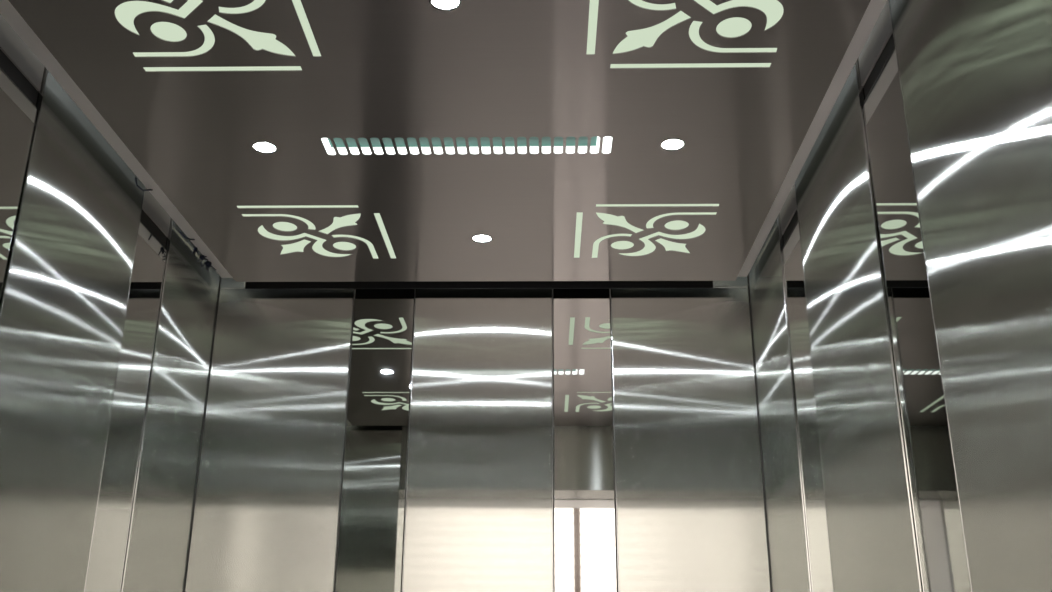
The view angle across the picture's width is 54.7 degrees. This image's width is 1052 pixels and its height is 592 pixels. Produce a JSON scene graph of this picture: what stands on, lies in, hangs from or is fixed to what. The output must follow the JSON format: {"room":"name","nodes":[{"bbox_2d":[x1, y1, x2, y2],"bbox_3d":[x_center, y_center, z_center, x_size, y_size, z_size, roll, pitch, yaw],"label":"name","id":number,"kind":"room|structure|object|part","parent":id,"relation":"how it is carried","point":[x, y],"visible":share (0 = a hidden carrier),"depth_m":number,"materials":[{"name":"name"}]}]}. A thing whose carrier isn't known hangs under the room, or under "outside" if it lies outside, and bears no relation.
{"room":"elevator interior","nodes":[
{"label":"elevator interior","id":0,"kind":"room"},
{"bbox_2d":[135,178,152,190],"bbox_3d":[-0.931,-0.267,2.467,0.011,0.020,0.061,-8,-22,21],"label":"scrap","id":1,"kind":"object","parent":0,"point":[140,188],"visible":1,"depth_m":2.46,"materials":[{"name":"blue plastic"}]},
{"bbox_2d":[8,0,870,281],"bbox_3d":[-0.145,-0.354,2.236,1.515,0.002,1.795,0,-20,1],"label":"ceiling","id":2,"kind":"structure","parent":0,"point":[392,69],"depth_m":2.18,"materials":[{"name":"metal"}]},
{"bbox_2d":[115,0,320,70],"bbox_3d":[-0.575,-0.508,1.832,0.360,0.004,0.360,0,-20,1],"label":"ornament","id":3,"kind":"object","parent":2,"relation":"attached to","point":[125,13],"visible":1,"depth_m":1.88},
{"bbox_2d":[252,142,276,153],"bbox_3d":[-0.590,-0.336,2.294,0.056,0.005,0.056,0,-20,1],"label":"recessed light","id":4,"kind":"object","parent":2,"relation":"in","point":[262,147],"visible":1,"depth_m":2.29,"materials":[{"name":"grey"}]},
{"bbox_2d":[237,205,395,257],"bbox_3d":[-0.555,-0.171,2.750,0.360,0.004,0.360,0,-20,1],"label":"ornament","id":5,"kind":"object","parent":2,"relation":"attached to","point":[347,220],"visible":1,"depth_m":2.75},
{"bbox_2d":[429,0,460,10],"bbox_3d":[-0.142,-0.519,1.787,0.056,0.005,0.056,0,-20,1],"label":"recessed light","id":6,"kind":"object","parent":2,"relation":"in","point":[443,5],"visible":1,"depth_m":1.79,"materials":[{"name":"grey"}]},
{"bbox_2d":[321,136,611,154],"bbox_3d":[-0.132,-0.370,2.280,0.659,0.058,0.120,0,-20,1],"label":"ceiling vent","id":7,"kind":"object","parent":2,"relation":"in","point":[448,141],"visible":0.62,"depth_m":2.32,"materials":[{"name":"white plastic"}]},
{"bbox_2d":[472,235,491,242],"bbox_3d":[-0.120,-0.158,2.775,0.056,0.005,0.056,0,-20,1],"label":"recessed light","id":8,"kind":"object","parent":2,"relation":"in","point":[478,238],"visible":1,"depth_m":2.78,"materials":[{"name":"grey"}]},
{"bbox_2d":[574,204,718,257],"bbox_3d":[0.313,-0.173,2.731,0.360,0.004,0.360,0,-20,1],"label":"ornament","id":9,"kind":"object","parent":2,"relation":"attached to","point":[649,247],"visible":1,"depth_m":2.73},
{"bbox_2d":[660,139,684,150],"bbox_3d":[0.328,-0.339,2.271,0.056,0.005,0.056,0,-20,1],"label":"recessed light","id":10,"kind":"object","parent":2,"relation":"in","point":[670,144],"visible":1,"depth_m":2.27,"materials":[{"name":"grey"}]},
{"bbox_2d":[586,0,782,67],"bbox_3d":[0.292,-0.509,1.813,0.360,0.004,0.360,0,-20,1],"label":"ornament","id":11,"kind":"object","parent":2,"relation":"attached to","point":[773,9],"visible":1,"depth_m":1.87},
{"bbox_2d":[183,214,771,591],"bbox_3d":[-0.140,1.016,2.805,1.745,2.720,0.040,0,-20,1],"label":"wall","id":12,"kind":"structure","parent":0,"point":[683,214],"depth_m":3.00,"materials":[{"name":"metal"}]},
{"bbox_2d":[192,246,198,255],"bbox_3d":[-0.921,-0.124,2.838,0.019,0.024,0.025,4,-20,-10],"label":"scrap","id":13,"kind":"object","parent":12,"relation":"hanging from","point":[195,248],"visible":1,"depth_m":2.83,"materials":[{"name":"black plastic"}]},
{"bbox_2d":[197,255,207,265],"bbox_3d":[-0.916,-0.103,2.885,0.029,0.033,0.025,0,-20,1],"label":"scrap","id":14,"kind":"object","parent":12,"relation":"hanging from","point":[202,257],"visible":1,"depth_m":2.88,"materials":[{"name":"black plastic"}]},
{"bbox_2d":[201,261,215,271],"bbox_3d":[-0.925,-0.090,2.942,0.044,0.025,0.045,-6,-21,18],"label":"scrap","id":15,"kind":"object","parent":12,"relation":"hanging from","point":[207,264],"visible":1,"depth_m":2.94,"materials":[{"name":"black plastic"}]},
{"bbox_2d":[220,278,245,288],"bbox_3d":[-0.916,-0.135,3.217,0.079,0.243,0.010,0,-20,1],"label":"trim","id":16,"kind":"structure","parent":12,"relation":"attached to","point":[226,283],"depth_m":3.18,"materials":[{"name":"metal"}]},
{"bbox_2d":[185,289,354,591],"bbox_3d":[-0.750,1.130,2.748,0.420,2.452,0.013,0,-20,1],"label":"wall panel","id":17,"kind":"object","parent":12,"relation":"attached to","point":[268,502],"visible":1,"depth_m":3.00,"materials":[{"name":"metal"}]},
{"bbox_2d":[335,289,414,591],"bbox_3d":[-0.445,1.130,2.743,0.184,2.452,0.008,0,-20,1],"label":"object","id":18,"kind":"object","parent":12,"relation":"attached to","point":[371,532],"visible":1,"depth_m":2.99,"materials":[{"name":"silver metal"}]},
{"bbox_2d":[402,288,552,591],"bbox_3d":[-0.138,1.129,2.735,0.425,2.452,0.013,0,-20,1],"label":"wall panel","id":19,"kind":"object","parent":12,"relation":"attached to","point":[479,506],"visible":1,"depth_m":2.98,"materials":[{"name":"metal"}]},
{"bbox_2d":[245,216,712,289],"bbox_3d":[-0.149,-0.136,3.202,1.455,0.243,0.008,0,-20,1],"label":"trim","id":20,"kind":"structure","parent":12,"relation":"attached to","point":[392,284],"depth_m":3.16,"materials":[{"name":"black paint"}]},
{"bbox_2d":[553,288,616,591],"bbox_3d":[0.165,1.129,2.730,0.174,2.452,0.008,0,-20,1],"label":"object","id":21,"kind":"object","parent":12,"relation":"attached to","point":[584,497],"visible":1,"depth_m":2.98,"materials":[{"name":"silver metal"}]},
{"bbox_2d":[610,288,770,591],"bbox_3d":[0.467,1.127,2.722,0.423,2.452,0.013,0,-20,1],"label":"wall panel","id":22,"kind":"object","parent":12,"relation":"attached to","point":[690,511],"visible":1,"depth_m":2.97,"materials":[{"name":"metal"}]},
{"bbox_2d":[713,276,748,287],"bbox_3d":[0.634,-0.138,3.184,0.109,0.243,0.010,0,-20,1],"label":"trim","id":23,"kind":"structure","parent":12,"relation":"attached to","point":[741,282],"depth_m":3.14,"materials":[{"name":"metal"}]},
{"bbox_2d":[1042,0,1051,46],"bbox_3d":[0.622,0.294,0.823,0.035,2.720,0.270,0,-20,1],"label":"wall","id":24,"kind":"structure","parent":0,"point":[1047,4],"depth_m":1.19,"materials":[{"name":"metal"}]},
{"bbox_2d":[138,1,774,207],"bbox_3d":[-0.155,-0.654,2.245,1.745,0.030,2.254,0,-20,1],"label":"trim","id":25,"kind":"structure","parent":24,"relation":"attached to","point":[458,1],"depth_m":2.41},
{"bbox_2d":[737,0,886,276],"bbox_3d":[0.626,-0.361,2.203,0.028,0.002,1.760,0,-20,1],"label":"trim","id":26,"kind":"structure","parent":24,"relation":"attached to","point":[875,7],"depth_m":2.17,"materials":[{"name":"white metal"}]},
{"bbox_3d":[-1.019,0.631,1.768,0.040,2.720,2.208,0,-20,1],"label":"wall","id":27,"kind":"structure","parent":0,"visible":0},
{"bbox_2d":[0,14,44,298],"bbox_3d":[-0.998,0.572,1.594,0.008,2.704,0.207,0,-20,1],"label":"strip","id":28,"kind":"object","parent":27,"relation":"attached to","point":[21,71],"visible":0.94,"depth_m":1.96,"materials":[{"name":"silver metal"}]},
{"bbox_3d":[-0.993,-0.575,2.014,0.006,0.262,0.207,0,-20,1],"label":"header plate","id":29,"kind":"part","parent":28,"relation":"part of","materials":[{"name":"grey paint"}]},
{"bbox_2d":[0,68,144,591],"bbox_3d":[-0.988,0.700,1.945,0.013,2.704,0.536,0,-20,1],"label":"wall panel","id":30,"kind":"object","parent":27,"relation":"attached to","point":[67,283],"visible":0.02,"depth_m":2.14,"materials":[{"name":"metal"}]},
{"bbox_2d":[0,0,231,277],"bbox_3d":[-0.919,-0.358,2.236,0.033,0.002,1.760,0,-20,1],"label":"trim","id":31,"kind":"structure","parent":27,"relation":"attached to","point":[10,14],"depth_m":2.19,"materials":[{"name":"white metal"}]},
{"bbox_2d":[85,187,170,591],"bbox_3d":[-0.983,0.828,2.294,0.008,2.704,0.200,0,-20,1],"label":"strip","id":32,"kind":"object","parent":27,"relation":"attached to","point":[110,536],"visible":0.75,"depth_m":2.50,"materials":[{"name":"silver metal"}]},
{"bbox_3d":[-0.977,-0.319,2.714,0.006,0.262,0.200,0,-20,1],"label":"header plate","id":33,"kind":"part","parent":32,"relation":"part of","materials":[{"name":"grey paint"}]},
{"bbox_2d":[120,218,219,591],"bbox_3d":[-0.974,0.936,2.589,0.013,2.704,0.423,0,-20,1],"label":"wall panel","id":34,"kind":"object","parent":27,"relation":"attached to","point":[155,560],"visible":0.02,"depth_m":2.79,"materials":[{"name":"metal"}]},
{"bbox_3d":[0.693,0.628,1.732,0.040,2.720,2.208,0,-20,1],"label":"wall","id":35,"kind":"structure","parent":0,"visible":0},
{"bbox_2d":[749,213,811,591],"bbox_3d":[0.684,0.933,2.554,0.013,2.704,0.423,0,-20,1],"label":"wall panel","id":36,"kind":"object","parent":35,"relation":"attached to","point":[784,496],"visible":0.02,"depth_m":2.75,"materials":[{"name":"metal"}]},
{"bbox_2d":[780,183,832,591],"bbox_3d":[0.680,0.825,2.258,0.008,2.704,0.200,0,-20,1],"label":"strip","id":37,"kind":"object","parent":35,"relation":"attached to","point":[811,468],"visible":0.67,"depth_m":2.48,"materials":[{"name":"silver metal"}]},
{"bbox_3d":[0.688,-0.322,2.678,0.006,0.262,0.200,0,-20,1],"label":"header plate","id":38,"kind":"part","parent":37,"relation":"part of","materials":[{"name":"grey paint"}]},
{"bbox_2d":[795,59,922,591],"bbox_3d":[0.670,0.697,1.910,0.013,2.704,0.536,0,-20,1],"label":"wall panel","id":39,"kind":"object","parent":35,"relation":"attached to","point":[873,547],"visible":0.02,"depth_m":2.06,"materials":[{"name":"metal"}]},
{"bbox_2d":[858,0,970,591],"bbox_3d":[0.664,0.568,1.558,0.008,2.704,0.207,0,-20,1],"label":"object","id":40,"kind":"object","parent":35,"relation":"attached to","point":[937,518],"visible":0.74,"depth_m":1.74,"materials":[{"name":"silver metal"}]},
{"bbox_3d":[0.672,-0.578,1.978,0.006,0.262,0.207,0,-20,1],"label":"header plate","id":41,"kind":"part","parent":40,"relation":"part of","materials":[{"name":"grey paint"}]},
{"bbox_2d":[888,0,1051,591],"bbox_3d":[0.654,0.438,1.204,0.013,2.704,0.542,0,-20,1],"label":"wall panel","id":42,"kind":"object","parent":35,"relation":"attached to","point":[975,76],"visible":1,"depth_m":1.43,"materials":[{"name":"metal"}]}
]}

